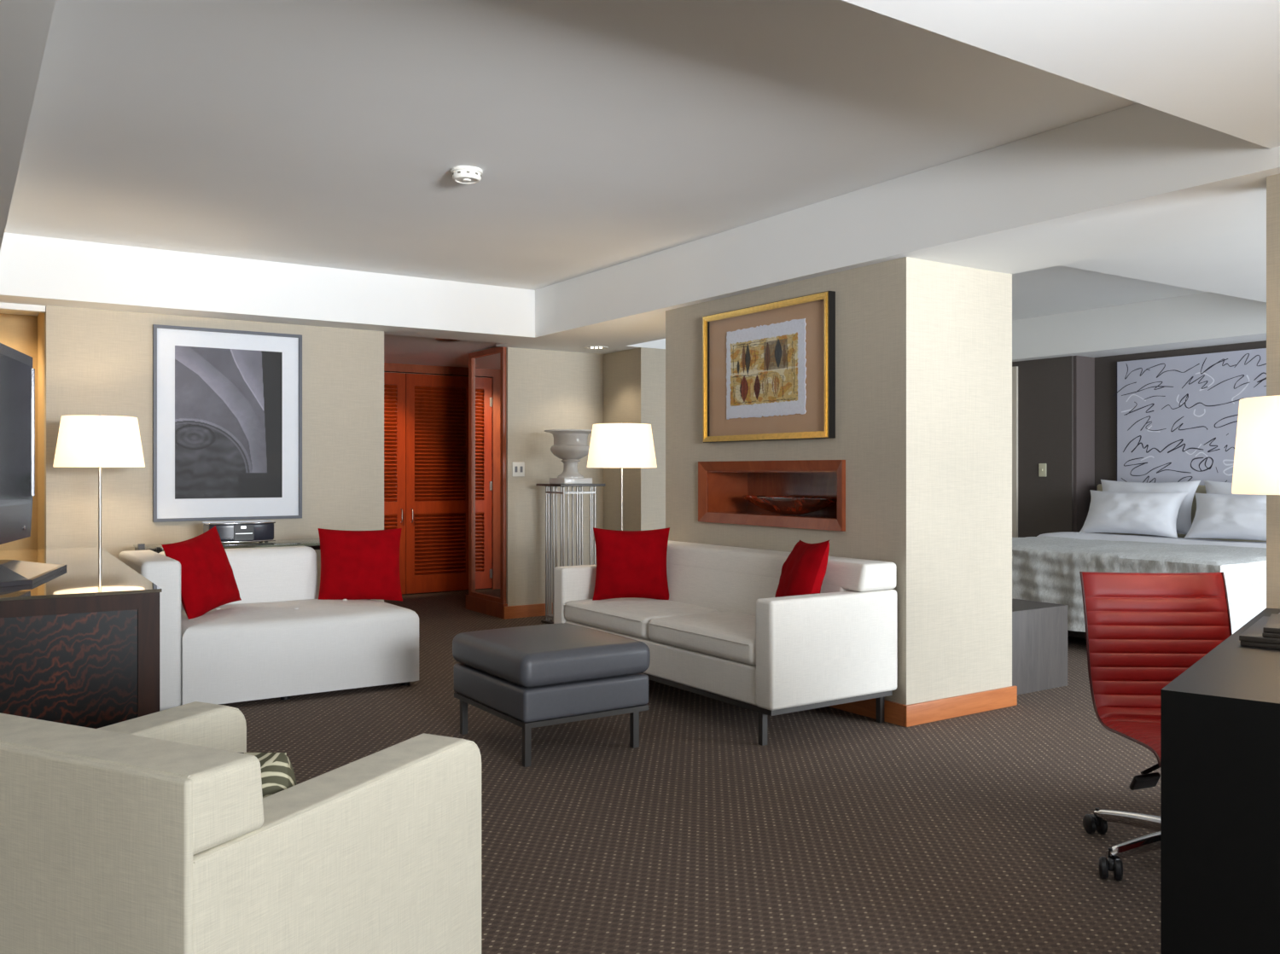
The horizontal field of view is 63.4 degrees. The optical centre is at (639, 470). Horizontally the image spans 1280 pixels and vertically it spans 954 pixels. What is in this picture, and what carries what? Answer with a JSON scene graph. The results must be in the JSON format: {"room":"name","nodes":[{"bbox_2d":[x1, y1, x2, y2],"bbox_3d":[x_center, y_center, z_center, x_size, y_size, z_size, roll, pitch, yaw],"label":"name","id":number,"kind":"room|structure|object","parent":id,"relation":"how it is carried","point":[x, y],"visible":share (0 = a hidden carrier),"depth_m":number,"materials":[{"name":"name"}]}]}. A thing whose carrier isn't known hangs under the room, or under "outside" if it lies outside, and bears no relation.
{"room":"hotel room","nodes":[
{"label":"hotel room","id":0,"kind":"room"},
{"bbox_2d":[0,313,37,551],"bbox_3d":[-4.745,0.071,6.512,1.900,2.257,0.100,0,0,-34],"label":"wall","id":1,"kind":"structure","parent":0,"point":[19,333],"depth_m":6.89,"materials":[{"name":"gold metal"}]},
{"bbox_2d":[0,309,495,367],"bbox_3d":[-2.709,-1.200,8.495,4.514,0.330,2.350,0,0,-34],"label":"ceiling","id":2,"kind":"structure","parent":1,"relation":"attached to","point":[398,349],"depth_m":8.82,"materials":[{"name":"white paint"}]},
{"bbox_2d":[435,337,460,342],"bbox_3d":[-1.509,-1.030,8.146,0.196,0.009,0.196,0,0,-34],"label":"recessed light","id":3,"kind":"object","parent":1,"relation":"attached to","point":[437,339],"visible":0.66,"depth_m":8.18,"materials":[{"name":"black metal"}]},
{"bbox_2d":[37,312,44,549],"bbox_3d":[-3.810,0.071,6.713,0.120,2.257,0.600,0,0,-34],"label":"wall","id":4,"kind":"structure","parent":0,"point":[41,316],"depth_m":6.64,"materials":[{"name":"beige paint"}]},
{"bbox_2d":[44,305,383,601],"bbox_3d":[-2.770,0.091,6.954,2.120,2.217,0.150,0,0,-34],"label":"wall","id":5,"kind":"structure","parent":0,"point":[97,362],"depth_m":6.63,"materials":[{"name":"beige paint"}]},
{"bbox_2d":[0,302,45,313],"bbox_3d":[-4.340,-0.990,5.881,1.678,0.035,0.060,0,0,-34],"label":"track","id":6,"kind":"object","parent":5,"relation":"attached to","point":[10,306],"visible":1,"depth_m":6.26,"materials":[{"name":"white paint"}]},
{"bbox_2d":[152,324,302,522],"bbox_3d":[-2.719,-0.305,6.876,0.934,1.260,0.034,0,0,-34],"label":"framed photograph","id":7,"kind":"object","parent":5,"relation":"attached to","point":[227,404],"visible":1,"depth_m":6.86,"materials":[{"name":"grey metal"}]},
{"bbox_2d":[174,345,282,499],"bbox_3d":[-2.720,-0.315,6.878,0.676,0.990,0.001,0,0,-34],"label":"print","id":8,"kind":"object","parent":7,"relation":"attached to","point":[229,402],"depth_m":6.87},
{"bbox_2d":[0,0,535,343],"bbox_3d":[-0.094,-1.186,2.279,4.965,0.358,12.300,0,0,-34],"label":"soffit","id":9,"kind":"structure","parent":0,"point":[35,270],"depth_m":6.50,"materials":[{"name":"white paint"}]},
{"bbox_2d":[391,372,462,376],"bbox_3d":[-2.343,0.080,10.124,2.100,2.240,0.140,0,0,-34],"label":"wall","id":10,"kind":"structure","parent":0,"point":[392,372],"depth_m":10.26,"materials":[{"name":"wood"}]},
{"bbox_2d":[384,372,405,593],"bbox_3d":[-2.561,0.121,9.823,0.713,2.133,0.082,0,0,-34],"label":"door","id":11,"kind":"structure","parent":10,"relation":"in","point":[394,383],"depth_m":9.98,"materials":[{"name":"red wood"}]},
{"bbox_2d":[384,362,468,376],"bbox_3d":[-2.406,0.083,9.953,1.795,2.234,0.075,0,0,-34],"label":"door frame","id":12,"kind":"structure","parent":10,"relation":"attached to","point":[388,367],"depth_m":10.13,"materials":[{"name":"brown wood"}]},
{"bbox_2d":[405,372,468,593],"bbox_3d":[-1.963,0.121,10.220,0.711,2.133,0.082,0,0,-34],"label":"door","id":13,"kind":"structure","parent":10,"relation":"in","point":[437,406],"depth_m":10.21,"materials":[{"name":"red wood"}]},
{"bbox_2d":[471,346,603,605],"bbox_3d":[-0.890,0.080,8.977,0.910,2.240,0.700,0,0,-34],"label":"wall","id":14,"kind":"structure","parent":0,"point":[546,389],"depth_m":8.59,"materials":[{"name":"beige paint"}]},
{"bbox_2d":[465,594,507,618],"bbox_3d":[-1.297,1.140,8.730,0.040,0.120,0.740,0,0,-34],"label":"baseboard","id":15,"kind":"structure","parent":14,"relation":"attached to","point":[483,606],"depth_m":8.70,"materials":[{"name":"brown wood"}]},
{"bbox_2d":[468,346,506,604],"bbox_3d":[-1.289,0.030,8.727,0.029,2.100,0.675,0,0,-34],"label":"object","id":16,"kind":"object","parent":14,"relation":"attached to","point":[486,368],"visible":0.9,"depth_m":8.72,"materials":[{"name":"brown wood"}]},
{"bbox_2d":[473,352,500,598],"bbox_3d":[-1.280,0.035,8.727,0.008,2.020,0.565,0,0,-34],"label":"mirror glass","id":17,"kind":"object","parent":16,"relation":"attached to","point":[486,365],"depth_m":8.74,"materials":[{"name":"orange mirror"}]},
{"bbox_2d":[512,462,524,476],"bbox_3d":[-0.993,-0.014,8.480,0.110,0.118,0.012,0,0,-34],"label":"light switch","id":18,"kind":"object","parent":14,"relation":"attached to","point":[518,468],"visible":1,"depth_m":8.48,"materials":[{"name":"white plastic"}]},
{"bbox_2d":[503,603,545,619],"bbox_3d":[-0.708,1.150,8.666,0.950,0.100,0.020,0,0,-34],"label":"baseboard","id":19,"kind":"structure","parent":14,"relation":"attached to","point":[531,610],"depth_m":8.49,"materials":[{"name":"brown wood"}]},
{"bbox_2d":[587,338,665,354],"bbox_3d":[1.226,-1.186,10.010,4.080,0.358,1.280,0,0,-34],"label":"trim","id":20,"kind":"structure","parent":14,"relation":"attached to","point":[659,344],"depth_m":8.53,"materials":[{"name":"white paint"}]},
{"bbox_2d":[584,345,608,349],"bbox_3d":[-0.354,-1.002,8.432,0.196,0.010,0.196,0,0,-34],"label":"recessed light","id":21,"kind":"object","parent":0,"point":[592,347],"visible":1,"depth_m":8.42,"materials":[{"name":"white plastic"}]},
{"bbox_2d":[4,0,1209,319],"bbox_3d":[1.484,-1.416,4.317,9.950,0.100,14.250,0,0,-34],"label":"ceiling","id":22,"kind":"structure","parent":0,"point":[602,134],"depth_m":4.03,"materials":[{"name":"white paint"}]},
{"bbox_2d":[450,165,482,184],"bbox_3d":[-0.788,-1.341,4.711,0.144,0.050,0.144,0,0,-34],"label":"smoke detector","id":23,"kind":"object","parent":22,"relation":"attached to","point":[461,174],"visible":1,"depth_m":4.67,"materials":[{"name":"white plastic"}]},
{"bbox_2d":[603,347,665,530],"bbox_3d":[1.285,0.091,10.067,3.920,2.217,1.290,0,0,-34],"label":"wall","id":24,"kind":"structure","parent":0,"point":[634,380],"depth_m":8.56,"materials":[{"name":"beige paint"}]},
{"bbox_2d":[218,589,1160,953],"bbox_3d":[1.484,1.250,4.317,9.950,0.100,14.250,0,0,-34],"label":"floor","id":25,"kind":"structure","parent":0,"point":[845,832],"depth_m":3.61,"materials":[{"name":"brown carpet"}]},
{"bbox_2d":[0,546,161,728],"bbox_3d":[-2.094,0.766,3.562,0.632,0.868,1.874,0,0,-32],"label":"media cabinet","id":26,"kind":"object","parent":25,"relation":"on","point":[79,644],"visible":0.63,"depth_m":2.84,"materials":[{"name":"brown wood"}]},
{"bbox_2d":[0,343,66,587],"bbox_3d":[-2.015,-0.039,3.230,0.320,0.742,1.104,0,0,-19],"label":"television","id":27,"kind":"object","parent":26,"relation":"on","point":[17,374],"visible":1,"depth_m":3.46,"materials":[{"name":"grey plastic"}]},
{"bbox_2d":[52,414,145,547],"bbox_3d":[-3.099,0.437,5.949,0.468,1.526,0.468,0,0,-34],"label":"table lamp","id":28,"kind":"object","parent":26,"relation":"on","point":[99,441],"visible":0.77,"depth_m":5.78,"materials":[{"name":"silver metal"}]},
{"bbox_2d":[0,701,481,953],"bbox_3d":[-0.835,0.820,1.985,0.785,0.760,0.735,0,0,26],"label":"armchair","id":29,"kind":"object","parent":25,"relation":"on","point":[154,833],"visible":1,"depth_m":1.65,"materials":[{"name":"beige fabric"}]},
{"bbox_2d":[240,752,296,797],"bbox_3d":[-0.750,0.655,1.881,0.348,0.322,0.182,0,0,27],"label":"cushion","id":30,"kind":"object","parent":29,"relation":"on","point":[277,774],"visible":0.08,"depth_m":1.81,"materials":[{"name":"green fabric"}]},
{"bbox_2d":[133,538,370,599],"bbox_3d":[-2.415,0.807,6.451,1.345,0.785,0.500,0,0,-34],"label":"console table","id":31,"kind":"object","parent":25,"relation":"on","point":[314,544],"visible":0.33,"depth_m":6.39,"materials":[{"name":"clear glass"}]},
{"bbox_2d":[202,519,275,543],"bbox_3d":[-2.509,0.382,6.497,0.400,0.131,0.240,0,0,-34],"label":"clock radio","id":32,"kind":"object","parent":31,"relation":"on","point":[232,531],"visible":0.8,"depth_m":6.41,"materials":[{"name":"grey plastic"}]},
{"bbox_2d":[118,546,418,710],"bbox_3d":[-2.064,0.820,5.774,1.420,0.760,0.904,0,0,-34],"label":"chaise lounge","id":33,"kind":"object","parent":25,"relation":"on","point":[282,641],"visible":0.78,"depth_m":5.46,"materials":[{"name":"white fabric"}]},
{"bbox_2d":[161,525,241,619],"bbox_3d":[-2.342,0.550,5.562,0.195,0.497,0.488,0,0,15],"label":"cushion","id":34,"kind":"object","parent":33,"relation":"on","point":[208,583],"visible":0.9,"depth_m":5.48,"materials":[{"name":"fabric"}]},
{"bbox_2d":[318,528,402,601],"bbox_3d":[-1.669,0.560,6.192,0.490,0.441,0.217,0,0,-15],"label":"cushion","id":35,"kind":"object","parent":33,"relation":"on","point":[356,565],"visible":0.98,"depth_m":6.13,"materials":[{"name":"fabric"}]},
{"bbox_2d":[452,622,650,767],"bbox_3d":[-0.408,0.960,4.627,0.630,0.481,0.740,0,0,-34],"label":"ottoman","id":36,"kind":"object","parent":25,"relation":"on","point":[529,677],"visible":1,"depth_m":4.37,"materials":[{"name":"grey leather"}]},
{"bbox_2d":[452,622,650,687],"bbox_3d":[-0.408,0.798,4.627,0.630,0.159,0.740,0,0,-34],"label":"seat cushion","id":37,"kind":"object","parent":36,"relation":"on","point":[562,654],"depth_m":4.39,"materials":[{"name":"grey leather"}]},
{"bbox_2d":[535,483,605,624],"bbox_3d":[-0.546,0.650,8.161,0.400,1.100,0.400,0,0,-34],"label":"pedestal stand","id":38,"kind":"object","parent":25,"relation":"on","point":[549,488],"visible":0.69,"depth_m":8.11,"materials":[{"name":"grey metal"}]},
{"bbox_2d":[544,429,592,483],"bbox_3d":[-0.546,-0.110,8.161,0.420,0.420,0.420,0,0,-34],"label":"urn","id":39,"kind":"object","parent":38,"relation":"on","point":[570,445],"visible":0.96,"depth_m":8.06,"materials":[{"name":"white ceramic"}]},
{"bbox_2d":[587,422,657,530],"bbox_3d":[-0.121,0.437,6.906,0.468,1.526,0.468,0,0,-34],"label":"floor lamp","id":40,"kind":"object","parent":25,"relation":"on","point":[621,445],"visible":0.75,"depth_m":6.72,"materials":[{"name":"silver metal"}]},
{"bbox_2d":[553,540,896,745],"bbox_3d":[0.351,0.815,5.479,0.803,0.770,1.940,0,0,-34],"label":"sofa","id":41,"kind":"object","parent":25,"relation":"on","point":[722,633],"visible":0.85,"depth_m":4.85,"materials":[{"name":"white fabric"}]},
{"bbox_2d":[592,527,669,600],"bbox_3d":[-0.049,0.538,5.993,0.452,0.421,0.184,0,0,-1],"label":"cushion","id":42,"kind":"object","parent":41,"relation":"on","point":[630,563],"visible":1,"depth_m":5.94,"materials":[{"name":"fabric"}]},
{"bbox_2d":[564,597,719,639],"bbox_3d":[0.025,0.798,5.776,0.578,0.131,0.849,0,0,-34],"label":"seat cushion","id":43,"kind":"object","parent":41,"relation":"on","point":[628,617],"depth_m":5.62,"materials":[{"name":"white fabric"}]},
{"bbox_2d":[648,611,755,665],"bbox_3d":[0.498,0.798,5.064,0.578,0.131,0.849,0,0,-34],"label":"seat cushion","id":44,"kind":"object","parent":41,"relation":"on","point":[728,638],"depth_m":4.94,"materials":[{"name":"white fabric"}]},
{"bbox_2d":[774,540,829,597],"bbox_3d":[0.769,0.532,4.977,0.221,0.431,0.440,0,0,-15],"label":"cushion","id":45,"kind":"object","parent":41,"relation":"on","point":[804,570],"visible":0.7,"depth_m":4.83,"materials":[{"name":"fabric"}]},
{"bbox_2d":[1012,598,1067,695],"bbox_3d":[1.730,0.975,6.305,0.540,0.450,1.580,0,0,-34],"label":"bench","id":46,"kind":"object","parent":25,"relation":"on","point":[1039,629],"visible":0.28,"depth_m":5.67,"materials":[{"name":"grey wood"}]},
{"bbox_2d":[1079,571,1232,881],"bbox_3d":[1.730,0.768,3.147,0.676,0.863,0.724,0,0,16],"label":"office chair","id":47,"kind":"object","parent":25,"relation":"on","point":[1143,631],"visible":0.48,"depth_m":3.40,"materials":[{"name":"red leather"}]},
{"bbox_2d":[1067,483,1266,639],"bbox_3d":[3.761,0.657,7.630,2.110,1.085,2.130,0,0,-34],"label":"bed","id":48,"kind":"object","parent":25,"relation":"on","point":[1201,489],"visible":0.05,"depth_m":8.30,"materials":[{"name":"black paint"}]},
{"bbox_2d":[1012,536,1266,634],"bbox_3d":[3.348,0.801,7.356,1.286,0.564,2.187,0,0,-34],"label":"coverlet","id":49,"kind":"object","parent":48,"relation":"on","point":[1045,569],"visible":0.52,"depth_m":6.88,"materials":[{"name":"white fabric"}]},
{"bbox_2d":[1100,479,1200,534],"bbox_3d":[4.150,0.290,8.518,0.222,0.437,0.863,0,0,-36],"label":"bed pillow","id":50,"kind":"object","parent":48,"relation":"on","point":[1183,524],"visible":0.35,"depth_m":8.30,"materials":[{"name":"white fabric"}]},
{"bbox_2d":[1036,531,1266,547],"bbox_3d":[3.891,0.742,7.716,1.020,0.480,2.174,0,0,-34],"label":"duvet","id":51,"kind":"object","parent":48,"relation":"on","point":[1089,536],"visible":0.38,"depth_m":7.89,"materials":[{"name":"white fabric"}]},
{"bbox_2d":[1079,489,1188,538],"bbox_3d":[3.965,0.338,8.360,0.264,0.356,0.845,0,0,-32],"label":"bed pillow","id":52,"kind":"object","parent":51,"relation":"on","point":[1155,514],"visible":1,"depth_m":8.24,"materials":[{"name":"white fabric"}]},
{"bbox_2d":[1183,492,1266,541],"bbox_3d":[4.457,0.340,7.606,0.272,0.347,0.867,0,0,-37],"label":"bed pillow","id":53,"kind":"object","parent":51,"relation":"on","point":[1224,516],"visible":0.88,"depth_m":7.62,"materials":[{"name":"white fabric"}]},
{"bbox_2d":[1204,480,1251,494],"bbox_3d":[4.637,0.290,7.786,0.224,0.437,0.864,0,0,-36],"label":"bed pillow","id":54,"kind":"object","parent":48,"relation":"on","point":[1212,487],"visible":0.06,"depth_m":8.01,"materials":[{"name":"white fabric"}]},
{"bbox_2d":[1160,607,1279,953],"bbox_3d":[1.776,0.820,2.521,0.620,0.760,1.575,0,0,38],"label":"desk","id":55,"kind":"object","parent":25,"relation":"on","point":[1220,717],"visible":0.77,"depth_m":2.04,"materials":[{"name":"black wood"}]},
{"bbox_2d":[1231,395,1279,614],"bbox_3d":[1.968,0.113,3.043,0.404,0.655,0.404,0,0,38],"label":"desk lamp","id":56,"kind":"object","parent":55,"relation":"on","point":[1256,469],"visible":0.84,"depth_m":2.99,"materials":[{"name":"white fabric"}]},
{"bbox_2d":[1240,640,1279,649],"bbox_3d":[1.778,0.434,2.688,0.320,0.012,0.443,0,0,39],"label":"folder","id":57,"kind":"object","parent":55,"relation":"on","point":[1242,642],"visible":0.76,"depth_m":2.59,"materials":[{"name":"black leather"}]},
{"bbox_2d":[1239,616,1279,644],"bbox_3d":[1.772,0.421,2.690,0.320,0.013,0.443,0,0,38],"label":"folder","id":58,"kind":"object","parent":57,"relation":"on","point":[1253,633],"visible":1,"depth_m":2.62,"materials":[{"name":"black leather"}]},
{"bbox_2d":[1262,631,1279,638],"bbox_3d":[1.732,0.409,2.654,0.220,0.010,0.303,0,0,35],"label":"folder","id":59,"kind":"object","parent":58,"relation":"on","point":[1264,634],"visible":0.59,"depth_m":2.58,"materials":[{"name":"black leather"}]},
{"bbox_2d":[1262,613,1279,633],"bbox_3d":[1.738,0.398,2.660,0.220,0.012,0.303,0,0,35],"label":"folder","id":60,"kind":"object","parent":59,"relation":"on","point":[1272,625],"visible":1,"depth_m":2.63,"materials":[{"name":"black leather"}]},
{"bbox_2d":[665,256,1012,704],"bbox_3d":[1.033,0.096,5.914,0.784,2.208,1.972,0,0,-34],"label":"wall pillar","id":61,"kind":"structure","parent":0,"point":[923,348],"depth_m":5.12,"materials":[{"name":"beige paint"}]},
{"bbox_2d":[703,290,835,442],"bbox_3d":[0.678,-0.539,5.691,0.053,0.745,1.055,0,0,-34],"label":"framed print","id":62,"kind":"object","parent":61,"relation":"attached to","point":[769,369],"visible":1,"depth_m":5.63,"materials":[{"name":"gold wood"}]},
{"bbox_2d":[698,459,845,531],"bbox_3d":[0.822,0.123,5.787,0.343,0.358,1.202,0,0,-34],"label":"display niche","id":63,"kind":"object","parent":61,"relation":"attached to","point":[722,485],"visible":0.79,"depth_m":5.92,"materials":[{"name":"brown wood"}]},
{"bbox_2d":[742,495,837,514],"bbox_3d":[0.827,0.193,5.759,0.211,0.098,0.780,0,0,-34],"label":"glass bowl","id":64,"kind":"object","parent":63,"relation":"in","point":[778,504],"visible":0.99,"depth_m":5.66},
{"bbox_2d":[828,698,905,727],"bbox_3d":[0.700,1.150,5.693,0.016,0.100,1.972,0,0,-34],"label":"baseboard","id":65,"kind":"structure","parent":61,"relation":"attached to","point":[893,712],"depth_m":5.02,"materials":[{"name":"brown wood"}]},
{"bbox_2d":[904,685,1017,727],"bbox_3d":[1.585,1.150,5.088,0.820,0.100,0.016,0,0,-34],"label":"baseboard","id":66,"kind":"structure","parent":61,"relation":"attached to","point":[950,707],"depth_m":5.06,"materials":[{"name":"brown wood"}]},
{"bbox_2d":[1012,355,1073,537],"bbox_3d":[3.525,0.091,9.838,0.440,2.217,1.570,0,0,-34],"label":"wall","id":67,"kind":"structure","parent":0,"point":[1045,386],"depth_m":9.27,"materials":[{"name":"black paint"}]},
{"bbox_2d":[1012,366,1018,537],"bbox_3d":[3.238,0.120,9.977,0.165,2.160,1.018,0,0,-34],"label":"door frame","id":68,"kind":"structure","parent":67,"relation":"attached to","point":[1015,369],"depth_m":9.52,"materials":[{"name":"beige paint"}]},
{"bbox_2d":[1038,463,1046,477],"bbox_3d":[3.608,-0.009,9.299,0.018,0.118,0.076,0,0,-34],"label":"light switch","id":69,"kind":"object","parent":67,"relation":"attached to","point":[1042,467],"visible":1,"depth_m":9.30,"materials":[{"name":"beige plastic"}]},
{"bbox_2d":[1012,291,1266,361],"bbox_3d":[4.059,-1.186,8.890,0.600,0.358,3.720,0,0,-34],"label":"ceiling beam","id":70,"kind":"structure","parent":67,"relation":"attached to","point":[1205,319],"depth_m":8.38,"materials":[{"name":"white paint"}]},
{"bbox_2d":[842,0,1279,148],"bbox_3d":[2.290,-1.220,0.032,3.479,0.289,5.919,0,0,-34],"label":"ceiling","id":71,"kind":"structure","parent":0,"point":[1213,64],"depth_m":2.62,"materials":[{"name":"white paint"}]},
{"bbox_2d":[1073,355,1094,532],"bbox_3d":[3.976,0.091,9.178,0.420,2.217,0.030,0,0,-34],"label":"wall","id":72,"kind":"structure","parent":0,"point":[1084,367],"depth_m":9.10,"materials":[{"name":"black paint"}]},
{"bbox_2d":[1061,226,1266,302],"bbox_3d":[5.022,-1.220,4.296,4.080,0.289,5.000,0,0,-34],"label":"ceiling","id":73,"kind":"structure","parent":0,"point":[1234,264],"depth_m":5.41,"materials":[{"name":"white paint"}]},
{"bbox_2d":[1094,340,1266,490],"bbox_3d":[6.067,0.091,6.274,0.150,2.217,7.140,0,0,-34],"label":"wall","id":74,"kind":"structure","parent":0,"point":[1105,367],"depth_m":9.09,"materials":[{"name":"brown paper"}]},
{"bbox_2d":[1112,348,1266,485],"bbox_3d":[4.667,-0.383,8.213,0.035,1.125,1.957,0,0,-34],"label":"canvas art","id":75,"kind":"object","parent":74,"relation":"attached to","point":[1177,417],"visible":0.85,"depth_m":8.51},
{"bbox_2d":[1266,174,1279,608],"bbox_3d":[3.878,0.096,1.117,0.203,2.208,5.969,0,0,-34],"label":"wall","id":76,"kind":"structure","parent":0,"point":[1272,182],"depth_m":3.53,"materials":[{"name":"beige paint"}]},
{"bbox_2d":[495,103,1279,353],"bbox_3d":[2.463,-1.186,3.689,0.855,0.358,11.820,0,0,-34],"label":"ceiling beam","id":77,"kind":"structure","parent":76,"relation":"attached to","point":[1137,177],"depth_m":4.57,"materials":[{"name":"white paint"}]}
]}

